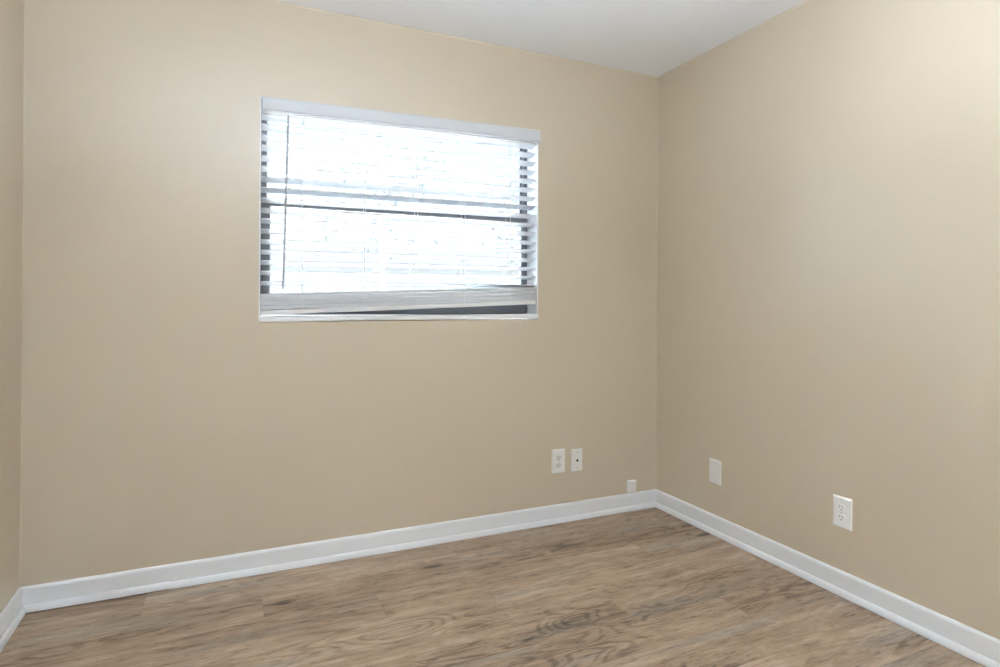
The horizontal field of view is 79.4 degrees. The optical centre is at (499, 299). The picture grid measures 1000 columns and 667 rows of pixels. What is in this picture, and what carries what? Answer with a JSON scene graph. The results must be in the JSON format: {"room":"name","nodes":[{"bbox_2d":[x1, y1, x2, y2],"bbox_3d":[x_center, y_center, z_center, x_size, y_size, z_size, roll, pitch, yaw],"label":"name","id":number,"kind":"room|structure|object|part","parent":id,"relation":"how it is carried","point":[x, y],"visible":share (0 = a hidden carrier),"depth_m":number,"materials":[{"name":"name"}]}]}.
{"room":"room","nodes":[
{"label":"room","id":0,"kind":"room"},
{"bbox_2d":[0,0,23,613],"bbox_3d":[-0.997,-0.067,0.421,0.100,2.440,4.290,0,0,-25],"label":"wall","id":1,"kind":"structure","parent":0,"point":[11,11],"depth_m":2.10,"materials":[{"name":"beige paint"}]},
{"bbox_2d":[0,587,24,652],"bbox_3d":[-0.908,1.106,0.357,0.022,0.095,4.100,0,0,-25],"label":"baseboard","id":2,"kind":"structure","parent":1,"relation":"attached to","point":[13,613],"depth_m":2.09,"materials":[{"name":"white paint"}]},
{"bbox_3d":[-0.901,1.140,0.354,0.012,0.027,4.089,0,0,-25],"label":"shoe moulding","id":3,"kind":"part","parent":2,"relation":"part of","materials":[{"name":"white paint"}]},
{"bbox_2d":[21,0,656,586],"bbox_3d":[-0.474,-0.057,2.913,2.919,2.440,0.190,0,0,-25],"label":"wall","id":4,"kind":"structure","parent":0,"point":[164,423],"depth_m":2.55,"materials":[{"name":"beige paint"}]},
{"bbox_2d":[19,0,25,586],"bbox_3d":[-1.758,-0.111,2.220,0.005,2.350,0.005,0,0,-25],"label":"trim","id":5,"kind":"structure","parent":4,"relation":"attached to","point":[24,29],"depth_m":2.22,"materials":[{"name":"beige paint"}]},
{"bbox_2d":[21,489,655,612],"bbox_3d":[-0.436,1.115,2.813,2.919,0.095,0.022,0,0,-25],"label":"baseboard","id":6,"kind":"structure","parent":4,"relation":"attached to","point":[39,597],"depth_m":2.63,"materials":[{"name":"white paint"}]},
{"bbox_3d":[-1.536,1.139,2.305,0.476,0.028,0.012,0,0,-25],"label":"shoe moulding","id":7,"kind":"part","parent":6,"relation":"part of","materials":[{"name":"white paint"}]},
{"bbox_3d":[-0.217,1.151,2.906,2.420,0.027,0.012,0,0,-25],"label":"shoe moulding","id":8,"kind":"part","parent":6,"relation":"part of","materials":[{"name":"white paint"}]},
{"bbox_2d":[260,106,526,314],"bbox_3d":[-0.464,-0.390,2.951,1.329,0.925,0.084,0,0,-25],"label":"window","id":9,"kind":"structure","parent":4,"relation":"in","point":[264,289],"depth_m":2.94,"materials":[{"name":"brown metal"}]},
{"bbox_3d":[-0.474,-0.626,2.976,1.285,0.430,0.022,0,0,-25],"label":"sash","id":10,"kind":"part","parent":9,"relation":"part of","materials":[{"name":"glass"}]},
{"bbox_3d":[-0.457,-0.182,2.933,1.309,0.501,0.021,0,0,-25],"label":"sash","id":11,"kind":"part","parent":9,"relation":"part of","materials":[{"name":"glass"}]},
{"bbox_2d":[260,96,540,314],"bbox_3d":[-0.416,-0.400,2.845,1.325,0.942,0.096,0,0,-25],"label":"window blind","id":12,"kind":"object","parent":9,"relation":"attached to","point":[287,111],"visible":1,"depth_m":2.81,"materials":[{"name":"white plastic"}]},
{"bbox_3d":[-0.873,-0.381,2.659,0.002,0.854,0.055,0,0,-25],"label":"ladder cord","id":13,"kind":"part","parent":12,"relation":"part of","materials":[{"name":"white fabric"}]},
{"bbox_3d":[-0.623,-0.386,2.773,0.002,0.847,0.055,0,0,-25],"label":"ladder cord","id":14,"kind":"part","parent":12,"relation":"part of","materials":[{"name":"white fabric"}]},
{"bbox_3d":[-0.427,0.035,2.862,1.322,0.073,0.052,0,0,-25],"label":"rail","id":15,"kind":"part","parent":12,"relation":"part of","materials":[{"name":"white plastic"}]},
{"bbox_3d":[-0.422,-0.823,2.865,1.322,0.052,0.052,0,0,-25],"label":"head rail","id":16,"kind":"part","parent":12,"relation":"part of","materials":[{"name":"white plastic"}]},
{"bbox_3d":[-0.400,-0.391,2.875,0.002,0.840,0.055,0,0,-25],"label":"ladder cord","id":17,"kind":"part","parent":12,"relation":"part of","materials":[{"name":"white fabric"}]},
{"bbox_3d":[-0.181,-0.395,2.974,0.002,0.834,0.055,0,0,-25],"label":"ladder cord","id":18,"kind":"part","parent":12,"relation":"part of","materials":[{"name":"white fabric"}]},
{"bbox_3d":[0.042,-0.400,3.076,0.002,0.828,0.055,0,0,-25],"label":"ladder cord","id":19,"kind":"part","parent":12,"relation":"part of","materials":[{"name":"white fabric"}]},
{"bbox_2d":[258,314,537,321],"bbox_3d":[-0.448,0.085,2.909,1.343,0.029,0.178,0,0,-25],"label":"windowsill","id":20,"kind":"structure","parent":4,"relation":"attached to","point":[409,316],"depth_m":2.81,"materials":[{"name":"white paint"}]},
{"bbox_2d":[259,96,538,316],"bbox_3d":[-0.447,-0.390,2.913,1.341,0.938,0.171,0,0,-25],"label":"trim","id":21,"kind":"structure","parent":4,"relation":"attached to","point":[531,308],"depth_m":3.13,"materials":[{"name":"white paint"}]},
{"bbox_2d":[265,0,657,77],"bbox_3d":[-0.426,-1.274,2.827,2.919,0.006,0.006,0,0,-25],"label":"trim","id":22,"kind":"structure","parent":4,"relation":"attached to","point":[275,1],"depth_m":2.91,"materials":[{"name":"beige paint"}]},
{"bbox_2d":[552,448,564,473],"bbox_3d":[0.306,0.848,3.159,0.078,0.126,0.008,0,0,-25],"label":"wall outlet","id":23,"kind":"object","parent":4,"relation":"attached to","point":[558,455],"visible":1,"depth_m":3.16,"materials":[{"name":"white plastic"}]},
{"bbox_2d":[556,462,561,467],"bbox_3d":[0.307,0.867,3.156,0.034,0.028,0.002,0,0,-25],"label":"receptacle","id":24,"kind":"object","parent":23,"relation":"attached to","point":[558,464],"depth_m":3.16,"materials":[{"name":"beige plastic"}]},
{"bbox_2d":[571,448,581,471],"bbox_3d":[0.410,0.854,3.203,0.069,0.119,0.014,0,0,-25],"label":"cable jack plate","id":25,"kind":"object","parent":4,"relation":"attached to","point":[576,454],"visible":1,"depth_m":3.20,"materials":[{"name":"white plastic"}]},
{"bbox_2d":[627,480,635,492],"bbox_3d":[0.731,1.037,3.344,0.052,0.066,0.024,0,0,-25],"label":"phone jack","id":26,"kind":"object","parent":4,"relation":"attached to","point":[631,484],"visible":1,"depth_m":3.33,"materials":[{"name":"white plastic"}]},
{"bbox_2d":[655,77,658,488],"bbox_3d":[0.893,-0.093,3.428,0.005,2.350,0.005,0,0,-25],"label":"trim","id":27,"kind":"structure","parent":4,"relation":"attached to","point":[658,77],"depth_m":3.43,"materials":[{"name":"beige paint"}]},
{"bbox_2d":[0,507,984,666],"bbox_3d":[0.391,1.188,0.998,3.119,0.050,4.390,0,0,-25],"label":"floor","id":28,"kind":"structure","parent":0,"point":[649,587],"depth_m":2.22,"materials":[{"name":"brown wood"}]},
{"bbox_2d":[276,0,805,76],"bbox_3d":[0.405,-1.327,1.005,3.119,0.100,4.390,0,0,-25],"label":"ceiling","id":29,"kind":"structure","parent":0,"point":[649,37],"depth_m":2.76,"materials":[{"name":"white paint"}]},
{"bbox_2d":[656,0,999,639],"bbox_3d":[1.750,-0.048,1.673,0.100,2.440,4.290,0,0,-25],"label":"wall","id":30,"kind":"structure","parent":0,"point":[828,288],"depth_m":2.38,"materials":[{"name":"beige paint"}]},
{"bbox_2d":[709,458,721,485],"bbox_3d":[1.075,0.861,3.011,0.006,0.122,0.080,0,0,-25],"label":"blank plate","id":31,"kind":"object","parent":30,"relation":"attached to","point":[715,466],"visible":1,"depth_m":3.00,"materials":[{"name":"white plastic"}]},
{"bbox_2d":[658,0,809,76],"bbox_3d":[1.750,-1.265,1.565,0.006,0.006,4.094,0,0,-25],"label":"trim","id":32,"kind":"structure","parent":30,"relation":"attached to","point":[786,11],"depth_m":2.89,"materials":[{"name":"beige paint"}]},
{"bbox_2d":[655,489,999,666],"bbox_3d":[1.727,1.124,1.558,0.022,0.095,4.100,0,0,-25],"label":"baseboard","id":33,"kind":"structure","parent":30,"relation":"attached to","point":[982,648],"depth_m":2.35,"materials":[{"name":"white paint"}]},
{"bbox_2d":[833,494,851,530],"bbox_3d":[1.357,0.845,2.391,0.008,0.124,0.080,0,0,-25],"label":"wall outlet","id":34,"kind":"object","parent":30,"relation":"attached to","point":[842,506],"visible":1,"depth_m":2.39,"materials":[{"name":"white plastic"}]},
{"bbox_2d":[837,513,845,521],"bbox_3d":[1.354,0.865,2.390,0.002,0.028,0.034,0,0,-25],"label":"receptacle","id":35,"kind":"object","parent":34,"relation":"attached to","point":[841,517],"depth_m":2.39,"materials":[{"name":"white plastic"}]},
{"bbox_2d":[837,503,845,511],"bbox_3d":[1.355,0.826,2.390,0.002,0.028,0.034,0,0,-25],"label":"receptacle","id":36,"kind":"object","parent":34,"relation":"attached to","point":[841,507],"depth_m":2.39,"materials":[{"name":"white plastic"}]},
{"label":"outside","id":37,"kind":"structure","parent":0,"visible":0},
{"bbox_3d":[-7.055,1.457,32.894,70.000,0.200,59.790,0,0,-25],"label":"ground","id":38,"kind":"structure","parent":37,"visible":0},
{"bbox_2d":[283,127,470,314],"bbox_3d":[-2.534,-1.137,12.311,3.670,4.928,3.713,0,0,-25],"label":"tree","id":39,"kind":"object","parent":38,"relation":"on","point":[374,221],"visible":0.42,"depth_m":12.26,"materials":[{"name":"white plant"}]},
{"bbox_2d":[260,121,520,318],"bbox_3d":[-2.626,-3.644,23.258,17.200,10.000,9.200,0,0,-25],"label":"neighbouring building","id":40,"kind":"structure","parent":38,"relation":"on","point":[273,289],"depth_m":18.47,"materials":[{"name":"paint"}]},
{"bbox_2d":[473,182,518,266],"bbox_3d":[0.857,-0.957,16.058,3.166,4.626,3.085,0,0,-25],"label":"tree","id":41,"kind":"object","parent":38,"relation":"on","point":[505,210],"visible":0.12,"depth_m":15.90,"materials":[{"name":"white plant"}]}
]}

